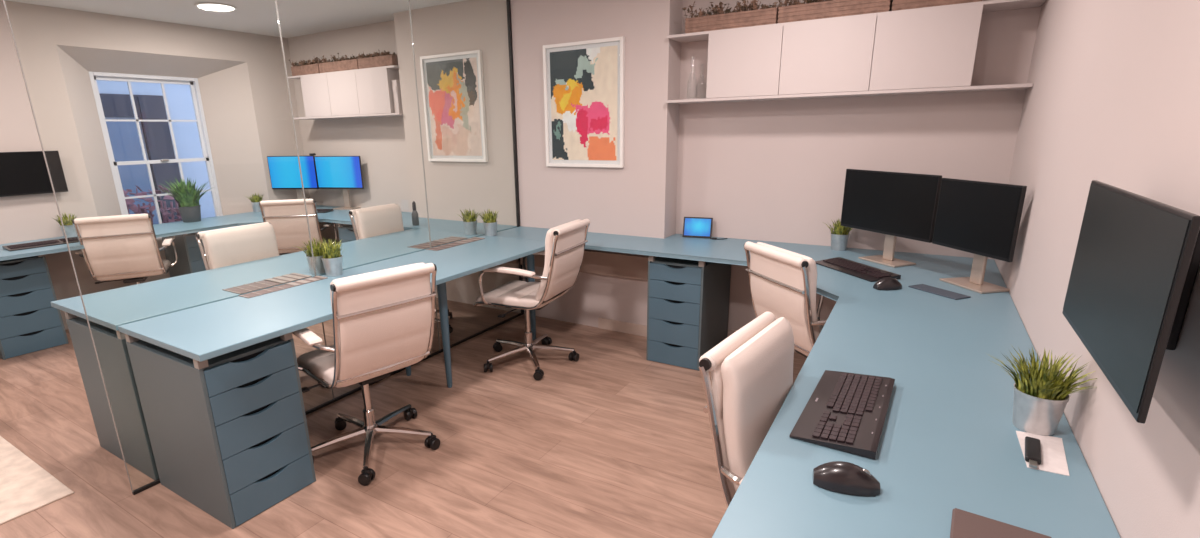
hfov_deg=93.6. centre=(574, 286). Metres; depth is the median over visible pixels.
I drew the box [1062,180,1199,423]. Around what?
wall screen
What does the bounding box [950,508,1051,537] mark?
notebook
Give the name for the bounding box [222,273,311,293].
grille
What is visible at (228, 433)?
drawer unit
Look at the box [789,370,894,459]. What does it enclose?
keyboard
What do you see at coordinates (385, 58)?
planter box
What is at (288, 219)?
office chair
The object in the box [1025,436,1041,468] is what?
usb dongle
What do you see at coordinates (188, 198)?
potted fern
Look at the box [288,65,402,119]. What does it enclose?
wall shelf unit
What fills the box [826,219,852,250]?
potted grass
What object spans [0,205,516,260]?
desk
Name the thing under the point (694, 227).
tablet
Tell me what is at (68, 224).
potted grass
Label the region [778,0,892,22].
planter box
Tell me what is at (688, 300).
drawer unit
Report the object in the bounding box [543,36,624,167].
framed painting
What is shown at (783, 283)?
office chair
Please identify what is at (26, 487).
rug
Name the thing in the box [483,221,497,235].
pot
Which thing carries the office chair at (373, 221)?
on the floor
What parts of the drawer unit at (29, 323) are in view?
drawer, drawer, drawer, drawer, drawer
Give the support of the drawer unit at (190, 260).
on the floor
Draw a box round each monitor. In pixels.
[267,156,318,198]
[314,156,363,209]
[840,169,941,267]
[932,178,1026,293]
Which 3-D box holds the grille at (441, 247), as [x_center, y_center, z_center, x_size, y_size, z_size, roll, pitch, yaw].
[-0.797,-0.289,3.810,0.098,0.004,0.470,8,18,30]
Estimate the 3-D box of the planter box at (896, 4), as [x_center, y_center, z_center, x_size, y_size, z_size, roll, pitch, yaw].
[1.812,-1.487,2.811,0.406,0.188,0.220,8,18,30]
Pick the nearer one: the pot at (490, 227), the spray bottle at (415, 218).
the pot at (490, 227)
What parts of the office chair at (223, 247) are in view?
rail, backrest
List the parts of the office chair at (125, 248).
rail, backrest, seat, rail, armrest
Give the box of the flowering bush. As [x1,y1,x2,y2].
[123,185,186,224]
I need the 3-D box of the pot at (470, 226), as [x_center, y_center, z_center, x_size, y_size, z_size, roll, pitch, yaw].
[-0.766,-0.432,4.145,0.107,0.100,0.107,11,20,38]
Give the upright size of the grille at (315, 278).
0.004 m
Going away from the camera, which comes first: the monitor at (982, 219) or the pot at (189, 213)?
the monitor at (982, 219)
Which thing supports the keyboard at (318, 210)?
on the desk at (336, 216)
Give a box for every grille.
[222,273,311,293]
[239,276,327,297]
[409,236,466,248]
[426,237,484,250]
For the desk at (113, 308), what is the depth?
2.91 m
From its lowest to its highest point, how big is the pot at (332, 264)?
0.100 m
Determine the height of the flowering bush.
1.001 m
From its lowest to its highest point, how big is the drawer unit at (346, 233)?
0.709 m
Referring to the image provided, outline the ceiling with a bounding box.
[5,0,464,37]
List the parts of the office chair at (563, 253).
armrest, rail, seat, armrest, backrest, rail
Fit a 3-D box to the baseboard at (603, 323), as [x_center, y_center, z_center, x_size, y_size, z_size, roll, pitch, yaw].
[0.403,0.310,4.168,0.515,0.085,0.013,8,18,30]
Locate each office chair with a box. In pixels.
[72,214,177,283]
[195,222,325,386]
[259,199,336,254]
[292,263,439,485]
[349,203,452,333]
[474,219,589,379]
[699,312,793,507]
[744,241,826,357]
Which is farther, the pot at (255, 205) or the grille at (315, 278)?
the pot at (255, 205)
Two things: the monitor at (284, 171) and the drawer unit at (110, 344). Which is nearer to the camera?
the drawer unit at (110, 344)
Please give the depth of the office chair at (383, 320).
2.35 m
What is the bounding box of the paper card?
[1016,431,1068,475]
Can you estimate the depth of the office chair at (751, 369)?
1.40 m
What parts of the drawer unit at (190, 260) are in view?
drawer, drawer, drawer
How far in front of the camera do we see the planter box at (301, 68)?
5.33 m
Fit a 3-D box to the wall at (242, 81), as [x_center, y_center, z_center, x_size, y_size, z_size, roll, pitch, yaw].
[-4.358,-0.804,4.143,0.420,2.420,4.910,8,18,30]
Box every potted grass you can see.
[55,212,76,237]
[247,193,263,211]
[296,236,328,273]
[317,238,342,276]
[455,208,481,234]
[478,209,498,235]
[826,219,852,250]
[989,346,1096,435]
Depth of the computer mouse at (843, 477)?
1.15 m
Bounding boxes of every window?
[88,71,222,223]
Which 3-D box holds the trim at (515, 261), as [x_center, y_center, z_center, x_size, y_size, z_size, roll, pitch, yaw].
[-0.966,-0.339,4.838,1.180,0.170,0.034,8,18,30]
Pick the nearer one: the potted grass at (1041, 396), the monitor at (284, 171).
the potted grass at (1041, 396)
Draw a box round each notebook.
[908,284,970,299]
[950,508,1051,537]
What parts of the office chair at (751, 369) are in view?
rail, armrest, backrest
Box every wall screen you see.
[0,151,67,196]
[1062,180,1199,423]
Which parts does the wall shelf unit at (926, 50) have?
cabinet door, cabinet door, shelf, shelf, cabinet door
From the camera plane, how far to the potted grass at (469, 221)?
4.11 m
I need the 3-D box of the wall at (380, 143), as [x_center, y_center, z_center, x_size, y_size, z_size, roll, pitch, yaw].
[-2.135,-1.271,5.681,1.900,2.420,0.150,8,18,30]
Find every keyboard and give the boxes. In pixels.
[2,237,78,250]
[317,209,333,212]
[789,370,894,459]
[815,257,900,281]
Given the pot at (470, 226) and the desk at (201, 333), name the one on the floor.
the desk at (201, 333)
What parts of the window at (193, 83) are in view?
sash, sash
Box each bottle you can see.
[411,201,418,225]
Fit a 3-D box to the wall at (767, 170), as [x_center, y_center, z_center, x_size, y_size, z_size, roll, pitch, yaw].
[1.587,-0.732,3.472,1.955,2.420,0.150,8,18,30]
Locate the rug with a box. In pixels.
[0,436,73,524]
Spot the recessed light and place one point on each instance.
(207, 6)
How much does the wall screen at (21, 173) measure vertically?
0.310 m
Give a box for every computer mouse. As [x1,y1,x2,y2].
[812,461,879,496]
[873,277,901,289]
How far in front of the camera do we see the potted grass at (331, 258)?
2.98 m
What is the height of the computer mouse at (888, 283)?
0.052 m
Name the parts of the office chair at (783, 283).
rail, backrest, rail, seat, armrest, armrest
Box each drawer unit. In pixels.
[0,255,68,359]
[64,311,158,479]
[125,332,315,528]
[162,229,215,277]
[338,223,355,242]
[646,256,730,370]
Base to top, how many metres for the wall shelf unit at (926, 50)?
0.398 m
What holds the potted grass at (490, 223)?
on the desk at (201, 333)
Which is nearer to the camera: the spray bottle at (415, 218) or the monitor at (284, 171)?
the spray bottle at (415, 218)
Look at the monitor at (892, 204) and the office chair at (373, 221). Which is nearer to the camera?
the monitor at (892, 204)
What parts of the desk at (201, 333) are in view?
leg, leg, leg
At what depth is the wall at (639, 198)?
4.17 m
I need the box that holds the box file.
[391,80,402,112]
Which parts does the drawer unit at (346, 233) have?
drawer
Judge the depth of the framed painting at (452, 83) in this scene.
4.52 m
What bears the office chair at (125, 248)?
on the floor
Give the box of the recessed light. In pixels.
[194,3,236,10]
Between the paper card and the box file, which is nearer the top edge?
the box file
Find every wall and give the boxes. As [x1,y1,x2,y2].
[0,0,309,329]
[3,0,523,494]
[287,20,411,243]
[393,0,682,326]
[676,0,1040,329]
[995,0,1199,537]
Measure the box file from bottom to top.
0.270 m
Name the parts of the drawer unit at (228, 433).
drawer, drawer, drawer, drawer, drawer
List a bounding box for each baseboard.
[598,317,646,336]
[727,329,796,352]
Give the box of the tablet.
[682,217,712,237]
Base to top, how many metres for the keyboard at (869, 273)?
0.022 m
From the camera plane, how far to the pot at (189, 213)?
5.00 m
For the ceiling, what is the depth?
4.49 m
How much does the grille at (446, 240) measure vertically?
0.004 m
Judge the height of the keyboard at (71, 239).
0.022 m
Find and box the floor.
[0,298,806,537]
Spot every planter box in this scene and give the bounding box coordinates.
[289,57,332,75]
[318,53,359,72]
[357,50,397,68]
[682,0,779,32]
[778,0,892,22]
[892,0,981,10]
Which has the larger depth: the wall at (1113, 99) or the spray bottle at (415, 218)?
the spray bottle at (415, 218)
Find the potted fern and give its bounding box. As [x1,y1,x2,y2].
[159,177,211,222]
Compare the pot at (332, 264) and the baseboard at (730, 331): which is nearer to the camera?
the pot at (332, 264)
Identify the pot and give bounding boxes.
[59,225,76,237]
[178,205,200,222]
[251,202,262,211]
[306,255,324,273]
[321,255,342,276]
[463,220,476,234]
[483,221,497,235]
[830,233,849,250]
[1012,383,1069,435]
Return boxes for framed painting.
[420,50,487,161]
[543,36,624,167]
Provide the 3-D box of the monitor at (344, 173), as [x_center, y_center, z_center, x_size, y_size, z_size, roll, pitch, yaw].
[-2.317,-1.043,5.662,0.517,0.527,0.155,3,16,14]
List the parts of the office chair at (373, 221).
rail, backrest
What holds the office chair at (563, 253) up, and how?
on the floor
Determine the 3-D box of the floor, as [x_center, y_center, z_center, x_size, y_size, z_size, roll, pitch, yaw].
[-1.557,0.813,2.830,6.290,0.100,5.110,8,18,30]
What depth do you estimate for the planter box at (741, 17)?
3.28 m
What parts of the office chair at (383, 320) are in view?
armrest, rail, seat, backrest, rail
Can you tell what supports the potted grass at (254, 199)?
on the desk at (336, 216)
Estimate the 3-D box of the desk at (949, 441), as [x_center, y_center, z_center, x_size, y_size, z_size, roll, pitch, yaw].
[0.137,0.407,2.611,3.075,0.735,3.309,8,18,30]
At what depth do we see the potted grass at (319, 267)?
3.03 m
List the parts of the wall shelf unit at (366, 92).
cabinet door, cabinet door, shelf, shelf, cabinet door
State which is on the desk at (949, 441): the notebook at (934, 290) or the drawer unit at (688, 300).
the notebook at (934, 290)
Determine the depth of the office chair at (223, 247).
3.40 m
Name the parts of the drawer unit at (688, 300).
drawer, drawer, drawer, drawer, drawer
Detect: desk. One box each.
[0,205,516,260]
[51,228,481,330]
[118,235,544,387]
[496,226,1120,537]
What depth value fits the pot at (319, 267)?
3.03 m
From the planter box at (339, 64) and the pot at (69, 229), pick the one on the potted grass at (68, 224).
the pot at (69, 229)
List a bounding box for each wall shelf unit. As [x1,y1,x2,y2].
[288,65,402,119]
[666,0,1045,103]
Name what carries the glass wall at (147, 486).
on the floor

